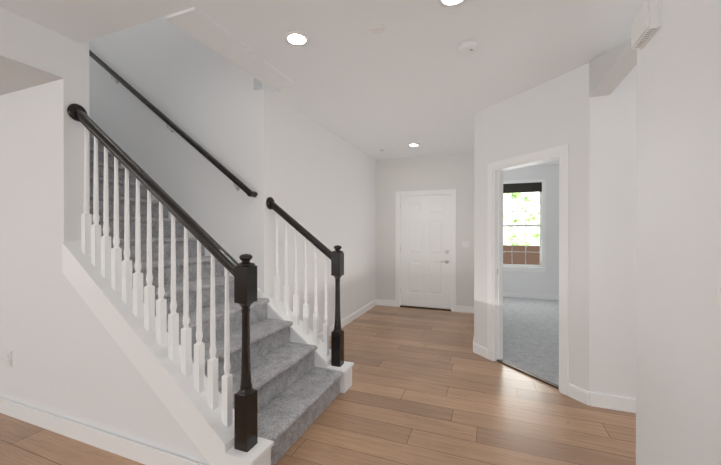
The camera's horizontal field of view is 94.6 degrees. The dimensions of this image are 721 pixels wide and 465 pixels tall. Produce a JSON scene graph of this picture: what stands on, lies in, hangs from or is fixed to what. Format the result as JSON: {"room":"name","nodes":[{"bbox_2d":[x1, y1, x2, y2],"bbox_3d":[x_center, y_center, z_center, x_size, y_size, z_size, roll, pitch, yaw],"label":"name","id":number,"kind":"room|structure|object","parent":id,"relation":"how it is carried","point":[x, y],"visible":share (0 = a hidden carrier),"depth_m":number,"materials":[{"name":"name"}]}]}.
{"room":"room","nodes":[
{"label":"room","id":0,"kind":"room"},
{"bbox_2d":[0,7,62,94],"bbox_3d":[-4.614,-1.208,0.759,3.690,0.305,4.700,0,0,21],"label":"wall","id":1,"kind":"structure","parent":0,"point":[28,42],"depth_m":2.17,"materials":[{"name":"white paint"}]},
{"bbox_2d":[0,16,191,418],"bbox_3d":[-3.281,-1.368,2.839,4.630,5.500,0.180,0,0,21],"label":"wall","id":2,"kind":"structure","parent":0,"point":[42,147],"depth_m":2.50,"materials":[{"name":"white paint"}]},
{"bbox_2d":[6,350,11,366],"bbox_3d":[-2.687,0.963,2.540,0.070,0.114,0.009,0,0,21],"label":"outlet","id":3,"kind":"object","parent":2,"relation":"attached to","point":[8,358],"visible":1,"depth_m":2.54,"materials":[{"name":"white plastic"}]},
{"bbox_2d":[192,37,291,310],"bbox_3d":[-2.869,-1.373,3.956,4.660,5.500,0.120,0,0,21],"label":"wall","id":4,"kind":"structure","parent":0,"point":[241,124],"depth_m":3.30,"materials":[{"name":"white paint"}]},
{"bbox_2d":[89,50,257,196],"bbox_3d":[-2.458,-1.527,3.685,3.134,2.380,0.087,0,0,21],"label":"wall handrail","id":5,"kind":"object","parent":4,"relation":"attached to","point":[234,179],"visible":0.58,"depth_m":3.43,"materials":[{"name":"brown wood"}]},
{"bbox_2d":[278,246,281,257],"bbox_3d":[-0.813,0.200,3.377,0.018,0.114,0.070,0,0,21],"label":"light switch","id":6,"kind":"object","parent":4,"relation":"attached to","point":[280,252],"visible":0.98,"depth_m":3.38,"materials":[{"name":"white plastic"}]},
{"bbox_2d":[0,305,635,464],"bbox_3d":[-0.910,1.435,1.898,9.800,0.100,9.460,0,0,21],"label":"floor","id":7,"kind":"structure","parent":0,"point":[429,387],"depth_m":2.47,"materials":[{"name":"brown wood"}]},
{"bbox_2d":[62,103,353,464],"bbox_3d":[-2.110,-0.145,3.054,3.857,3.053,1.394,0,0,21],"label":"staircase","id":8,"kind":"structure","parent":7,"relation":"on","point":[184,338],"depth_m":2.19,"materials":[{"name":"wood"}]},
{"bbox_2d":[0,0,636,165],"bbox_3d":[-0.598,-1.508,2.700,9.800,0.300,11.200,0,0,21],"label":"ceiling","id":9,"kind":"structure","parent":0,"point":[405,79],"depth_m":2.44,"materials":[{"name":"white paint"}]},
{"bbox_2d":[166,7,293,88],"bbox_3d":[-0.912,-1.353,2.553,0.240,0.028,1.100,0,0,21],"label":"band","id":10,"kind":"object","parent":9,"relation":"attached to","point":[198,25],"visible":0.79,"depth_m":2.38,"materials":[{"name":"white paint"}]},
{"bbox_2d":[284,31,309,46],"bbox_3d":[-0.444,-1.351,2.320,0.180,0.010,0.180,0,0,21],"label":"recessed light","id":11,"kind":"object","parent":9,"relation":"in","point":[296,38],"visible":1,"depth_m":2.31,"materials":[{"name":"white plastic"}]},
{"bbox_2d":[366,24,385,34],"bbox_3d":[0.105,-1.350,2.216,0.120,0.010,0.070,0,0,21],"label":"ceiling vent","id":12,"kind":"object","parent":9,"relation":"in","point":[375,29],"visible":1,"depth_m":2.21,"materials":[{"name":"white plastic"}]},
{"bbox_2d":[408,143,419,146],"bbox_3d":[0.831,-1.362,5.172,0.180,0.010,0.180,0,0,21],"label":"recessed light","id":13,"kind":"object","parent":9,"relation":"in","point":[413,144],"visible":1,"depth_m":5.13,"materials":[{"name":"white plastic"}]},
{"bbox_2d":[437,0,466,7],"bbox_3d":[0.531,-1.350,1.903,0.180,0.010,0.180,0,0,21],"label":"recessed light","id":14,"kind":"object","parent":9,"relation":"in","point":[449,3],"visible":1,"depth_m":1.95,"materials":[{"name":"white plastic"}]},
{"bbox_2d":[458,40,477,53],"bbox_3d":[0.778,-1.336,2.408,0.140,0.040,0.140,0,0,21],"label":"smoke detector","id":15,"kind":"object","parent":9,"relation":"attached to","point":[468,47],"visible":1,"depth_m":2.38,"materials":[{"name":"white plastic"}]},
{"bbox_2d":[292,107,375,332],"bbox_3d":[-0.305,-1.376,4.863,0.140,5.500,3.390,0,0,21],"label":"wall","id":16,"kind":"structure","parent":0,"point":[334,181],"depth_m":4.50,"materials":[{"name":"white paint"}]},
{"bbox_2d":[0,292,635,464],"bbox_3d":[-0.648,1.329,2.580,9.800,0.107,10.920,0,0,21],"label":"baseboard","id":17,"kind":"structure","parent":16,"relation":"attached to","point":[132,450],"depth_m":2.37,"materials":[{"name":"white wood"}]},
{"bbox_2d":[376,152,471,306],"bbox_3d":[1.179,0.000,6.029,1.800,2.740,0.160,0,0,21],"label":"wall","id":18,"kind":"structure","parent":0,"point":[445,171],"depth_m":5.98,"materials":[{"name":"white paint"}]},
{"bbox_2d":[400,305,450,310],"bbox_3d":[1.183,1.359,6.030,0.910,0.022,0.165,0,0,21],"label":"trim","id":19,"kind":"structure","parent":18,"relation":"attached to","point":[425,308],"depth_m":5.97,"materials":[{"name":"brown metal"}]},
{"bbox_2d":[400,194,450,308],"bbox_3d":[1.159,0.338,5.970,0.906,2.008,0.096,0,0,21],"label":"front door","id":20,"kind":"structure","parent":18,"relation":"in","point":[425,248],"depth_m":5.97,"materials":[{"name":"white wood"}]},
{"bbox_2d":[396,189,455,311],"bbox_3d":[1.180,0.308,6.020,1.076,2.123,0.178,0,0,21],"label":"door frame","id":21,"kind":"structure","parent":18,"relation":"attached to","point":[452,192],"depth_m":5.89,"materials":[{"name":"white wood"}]},
{"bbox_2d":[462,241,468,247],"bbox_3d":[1.800,0.201,5.696,0.116,0.114,0.018,0,0,21],"label":"light switch","id":22,"kind":"object","parent":18,"relation":"attached to","point":[465,244],"visible":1,"depth_m":5.70,"materials":[{"name":"white plastic"}]},
{"bbox_2d":[472,152,473,306],"bbox_3d":[2.036,0.001,5.556,0.120,2.740,3.750,0,0,21],"label":"wall","id":23,"kind":"structure","parent":0,"point":[472,152],"depth_m":5.66,"materials":[{"name":"white paint"}]},
{"bbox_2d":[501,297,558,384],"bbox_3d":[3.546,1.419,4.692,3.478,0.112,4.933,0,0,21],"label":"floor","id":24,"kind":"structure","parent":0,"point":[530,335],"depth_m":4.40,"materials":[{"name":"grey carpet"}]},
{"bbox_2d":[503,164,558,294],"bbox_3d":[4.266,-0.003,6.624,3.240,2.740,0.160,0,0,21],"label":"wall","id":25,"kind":"structure","parent":0,"point":[547,282],"depth_m":6.73,"materials":[{"name":"white paint"}]},
{"bbox_2d":[503,179,546,271],"bbox_3d":[3.309,-0.141,6.934,1.000,1.895,0.145,0,0,21],"label":"window","id":26,"kind":"structure","parent":25,"relation":"in","point":[521,186],"depth_m":6.84,"materials":[{"name":"white"}]},
{"bbox_2d":[474,63,589,390],"bbox_3d":[1.625,0.010,3.267,0.120,2.740,1.280,0,0,-24],"label":"wall","id":27,"kind":"structure","parent":0,"point":[554,112],"depth_m":2.91,"materials":[{"name":"white paint"}]},
{"bbox_2d":[487,144,568,395],"bbox_3d":[1.629,0.316,3.243,0.141,2.128,0.896,0,0,-24],"label":"trim","id":28,"kind":"structure","parent":27,"relation":"attached to","point":[495,263],"depth_m":3.43,"materials":[{"name":"white wood"}]},
{"bbox_2d":[497,359,558,388],"bbox_3d":[1.628,1.373,3.246,0.045,0.014,0.724,0,0,-24],"label":"trim","id":29,"kind":"structure","parent":27,"relation":"attached to","point":[530,374],"depth_m":3.21,"materials":[{"name":"brown metal"}]},
{"bbox_2d":[589,71,631,404],"bbox_3d":[3.008,0.014,2.271,2.475,2.740,0.120,0,0,21],"label":"wall","id":30,"kind":"structure","parent":0,"point":[610,225],"depth_m":2.61,"materials":[{"name":"white paint"}]},
{"bbox_2d":[589,0,720,464],"bbox_3d":[0.740,0.024,-0.365,0.136,2.740,6.424,0,0,21],"label":"wall","id":31,"kind":"structure","parent":0,"point":[654,226],"depth_m":1.42,"materials":[{"name":"white paint"}]},
{"bbox_2d":[631,0,661,49],"bbox_3d":[1.413,-1.034,1.652,0.052,0.150,0.210,0,0,21],"label":"door chime","id":32,"kind":"object","parent":31,"relation":"attached to","point":[646,24],"visible":1,"depth_m":1.60,"materials":[{"name":"white plastic"}]},
{"bbox_2d":[717,273,720,306],"bbox_3d":[1.228,0.198,1.128,0.018,0.114,0.070,0,0,21],"label":"light switch","id":33,"kind":"object","parent":31,"relation":"attached to","point":[718,289],"visible":1,"depth_m":1.15,"materials":[{"name":"white plastic"}]},
{"label":"outside","id":34,"kind":"structure","parent":0,"visible":0},
{"bbox_2d":[503,192,539,264],"bbox_3d":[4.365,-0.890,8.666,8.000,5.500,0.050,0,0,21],"label":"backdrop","id":35,"kind":"structure","parent":34,"point":[524,202],"depth_m":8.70,"materials":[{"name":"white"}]}
]}

